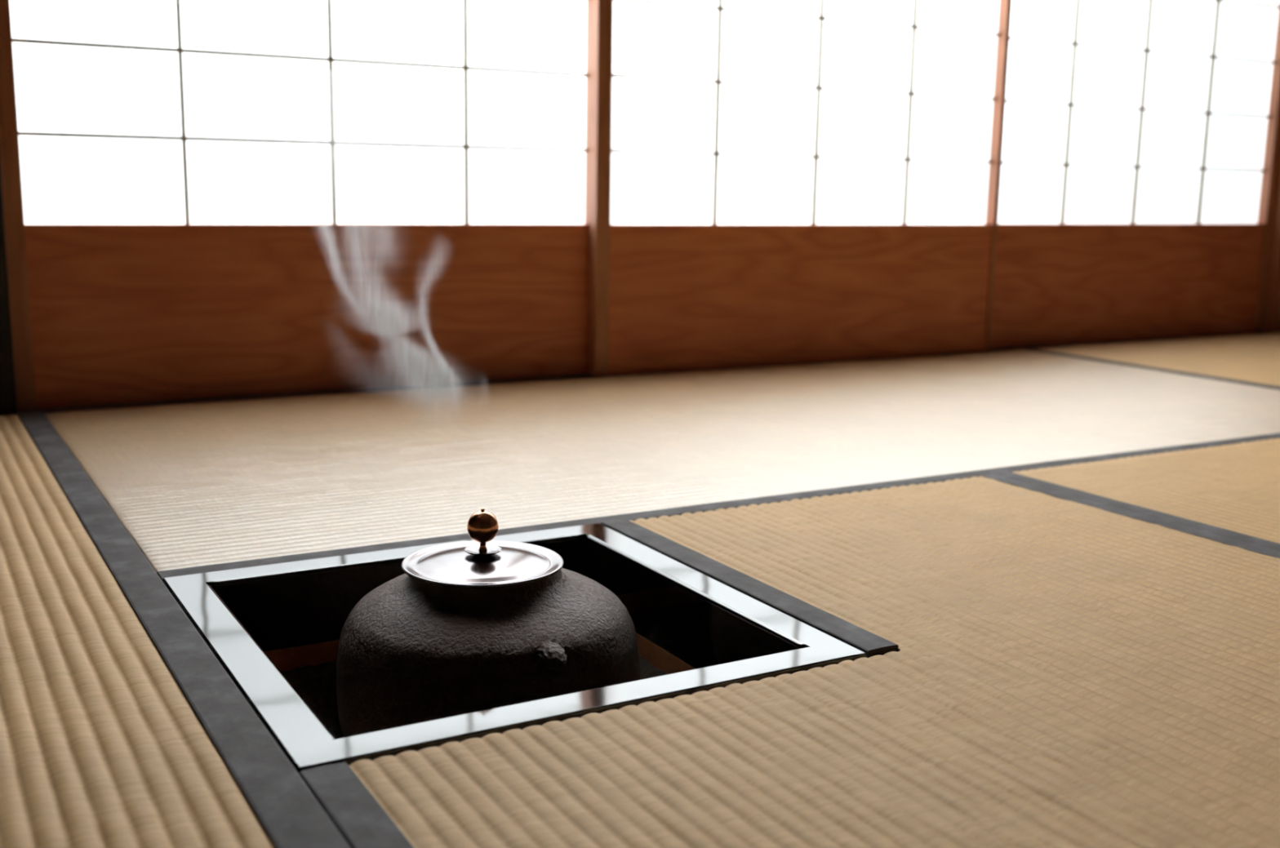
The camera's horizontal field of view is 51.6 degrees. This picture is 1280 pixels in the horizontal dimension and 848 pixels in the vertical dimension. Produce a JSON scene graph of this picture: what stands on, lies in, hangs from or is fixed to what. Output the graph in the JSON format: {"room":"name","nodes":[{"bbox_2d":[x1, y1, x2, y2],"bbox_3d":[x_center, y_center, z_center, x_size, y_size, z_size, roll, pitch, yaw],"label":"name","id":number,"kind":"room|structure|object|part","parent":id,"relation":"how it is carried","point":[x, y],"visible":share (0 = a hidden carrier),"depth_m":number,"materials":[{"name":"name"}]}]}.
{"room":"japanese tea room","nodes":[
{"label":"japanese tea room","id":0,"kind":"room"},
{"bbox_3d":[0.544,0.409,0.199,5.100,0.060,4.620,-5,12,-29],"label":"floor","id":1,"kind":"structure","parent":0,"visible":0},
{"bbox_2d":[0,412,350,847],"bbox_3d":[-0.475,0.312,0.301,0.954,0.060,3.234,-5,12,-29],"label":"mat","id":2,"kind":"object","parent":1,"relation":"on","point":[121,726],"visible":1,"depth_m":0.87,"materials":[{"name":"wicker"}]},
{"bbox_2d":[264,632,695,738],"bbox_3d":[-0.124,0.342,1.091,0.423,0.252,0.423,-5,12,-29],"label":"fire pit","id":3,"kind":"object","parent":1,"relation":"in","point":[311,668],"visible":0.03,"depth_m":1.16,"materials":[{"name":"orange ceramic"}]},
{"bbox_2d":[336,508,639,737],"bbox_3d":[-0.120,0.181,1.062,0.241,0.233,0.241,0,10,-7],"label":"kettle","id":4,"kind":"object","parent":3,"relation":"in","point":[482,623],"visible":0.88,"depth_m":0.98,"materials":[{"name":"metal"}]},
{"bbox_3d":[-0.124,0.108,1.048,0.128,0.011,0.128,-5,12,-29],"label":"lid","id":5,"kind":"part","parent":4,"relation":"part of","materials":[{"name":"silver metal"}]},
{"bbox_3d":[-0.124,0.101,1.047,0.029,0.004,0.029,-5,12,-29],"label":"knob seat","id":6,"kind":"part","parent":4,"relation":"part of","materials":[{"name":"silver metal"}]},
{"bbox_3d":[-0.124,0.084,1.044,0.025,0.035,0.025,-5,12,-29],"label":"knob","id":7,"kind":"part","parent":4,"relation":"part of","materials":[{"name":"orange metal"}]},
{"bbox_2d":[162,523,866,774],"bbox_3d":[-0.121,0.184,1.062,0.422,0.068,0.422,-5,12,-29],"label":"frame","id":8,"kind":"object","parent":3,"relation":"on","point":[729,636],"visible":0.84,"depth_m":1.09,"materials":[{"name":"silver paint"}]},
{"bbox_3d":[-0.290,0.199,0.967,0.034,0.068,0.422,-5,12,-29],"label":"rail","id":9,"kind":"part","parent":8,"relation":"part of","materials":[{"name":"silver metal"}]},
{"bbox_3d":[-0.217,0.152,1.228,0.422,0.068,0.034,-5,12,-29],"label":"rail","id":10,"kind":"part","parent":8,"relation":"part of","materials":[{"name":"silver metal"}]},
{"bbox_3d":[-0.025,0.216,0.896,0.422,0.068,0.034,-5,12,-29],"label":"rail","id":11,"kind":"part","parent":8,"relation":"part of","materials":[{"name":"silver metal"}]},
{"bbox_3d":[0.048,0.169,1.157,0.034,0.068,0.422,-5,12,-29],"label":"rail","id":12,"kind":"part","parent":8,"relation":"part of","materials":[{"name":"silver metal"}]},
{"bbox_2d":[0,331,1271,416],"bbox_3d":[0.309,-0.098,2.635,2.875,0.057,0.105,-5,12,-29],"label":"trim","id":13,"kind":"structure","parent":1,"relation":"on","point":[120,406],"depth_m":2.23,"materials":[{"name":"brown wood"}]},
{"bbox_2d":[0,0,591,410],"bbox_3d":[-0.480,-0.897,2.023,0.970,1.706,0.027,-5,12,-29],"label":"door","id":14,"kind":"structure","parent":13,"relation":"on","point":[202,198],"depth_m":2.09,"materials":[{"name":"white paper"}]},
{"bbox_3d":[-0.491,-0.317,2.130,0.914,0.010,0.025,-5,12,-29],"label":"rail","id":15,"kind":"part","parent":14,"relation":"part of","materials":[{"name":"brown wood"}]},
{"bbox_3d":[-0.492,-0.196,2.150,0.914,0.234,0.016,-5,12,-29],"label":"dado panel","id":16,"kind":"part","parent":14,"relation":"part of","materials":[{"name":"brown wood"}]},
{"bbox_3d":[-0.495,-0.070,2.175,0.914,0.024,0.025,-5,12,-29],"label":"rail","id":17,"kind":"part","parent":14,"relation":"part of","materials":[{"name":"brown wood"}]},
{"bbox_2d":[587,0,1012,376],"bbox_3d":[0.341,-0.962,2.454,0.955,1.706,0.027,-5,12,-29],"label":"door","id":18,"kind":"structure","parent":13,"relation":"on","point":[772,182],"depth_m":2.52,"materials":[{"name":"white paper"}]},
{"bbox_3d":[0.334,-0.136,2.610,0.914,0.024,0.025,-5,12,-29],"label":"rail","id":19,"kind":"part","parent":18,"relation":"part of","materials":[{"name":"brown wood"}]},
{"bbox_3d":[0.337,-0.262,2.585,0.914,0.234,0.016,-5,12,-29],"label":"dado panel","id":20,"kind":"part","parent":18,"relation":"part of","materials":[{"name":"brown wood"}]},
{"bbox_3d":[0.338,-0.382,2.565,0.914,0.010,0.025,-5,12,-29],"label":"rail","id":21,"kind":"part","parent":18,"relation":"part of","materials":[{"name":"brown wood"}]},
{"bbox_2d":[990,0,1279,348],"bbox_3d":[1.148,-1.037,2.942,0.970,1.706,0.027,-5,12,-29],"label":"door","id":22,"kind":"structure","parent":13,"relation":"on","point":[1141,148],"depth_m":3.03,"materials":[{"name":"white paper"}]},
{"bbox_3d":[1.134,-0.210,3.094,0.914,0.024,0.025,-5,12,-29],"label":"rail","id":23,"kind":"part","parent":22,"relation":"part of","materials":[{"name":"brown wood"}]},
{"bbox_3d":[1.137,-0.337,3.069,0.914,0.234,0.016,-5,12,-29],"label":"dado panel","id":24,"kind":"part","parent":22,"relation":"part of","materials":[{"name":"brown wood"}]},
{"bbox_3d":[1.138,-0.457,3.049,0.914,0.010,0.025,-5,12,-29],"label":"rail","id":25,"kind":"part","parent":22,"relation":"part of","materials":[{"name":"brown wood"}]},
{"bbox_2d":[44,350,1279,582],"bbox_3d":[0.211,0.014,2.004,1.947,0.059,0.909,-5,12,-29],"label":"mat","id":26,"kind":"object","parent":1,"relation":"on","point":[198,488],"visible":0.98,"depth_m":1.76,"materials":[{"name":"wicker"}]},
{"bbox_2d":[299,473,1279,847],"bbox_3d":[0.486,0.282,0.554,0.965,0.062,1.924,-5,12,-29],"label":"mat","id":27,"kind":"object","parent":1,"relation":"on","point":[1042,667],"visible":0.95,"depth_m":0.87,"materials":[{"name":"wicker"}]},
{"bbox_2d":[995,438,1279,551],"bbox_3d":[1.325,0.211,1.027,0.962,0.060,1.924,-5,12,-29],"label":"mat","id":28,"kind":"object","parent":1,"relation":"on","point":[1233,491],"visible":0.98,"depth_m":1.56,"materials":[{"name":"wicker"}]},
{"bbox_2d":[1024,333,1279,390],"bbox_3d":[1.724,-0.011,2.277,0.950,0.060,1.934,-5,12,-29],"label":"mat","id":29,"kind":"object","parent":1,"relation":"on","point":[1254,360],"visible":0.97,"depth_m":2.79,"materials":[{"name":"wicker"}]},
{"bbox_3d":[2.777,-0.960,1.338,0.100,2.420,4.800,-5,12,-29],"label":"wall","id":30,"kind":"structure","parent":0,"visible":0},
{"bbox_2d":[1262,158,1279,333],"bbox_3d":[1.605,-1.097,3.206,0.085,1.860,0.088,-5,12,-29],"label":"trim","id":31,"kind":"structure","parent":30,"relation":"attached to","point":[1271,322],"depth_m":3.29,"materials":[{"name":"brown wood"}]},
{"bbox_3d":[-1.862,-0.800,1.259,2.140,1.860,0.074,-5,12,-29],"label":"wall","id":32,"kind":"structure","parent":0,"visible":0},
{"bbox_2d":[0,168,17,414],"bbox_3d":[-0.917,-0.880,1.783,0.026,1.860,0.088,-5,12,-29],"label":"trim","id":33,"kind":"structure","parent":32,"relation":"attached to","point":[7,384],"depth_m":1.89,"materials":[{"name":"brown wood"}]}
]}

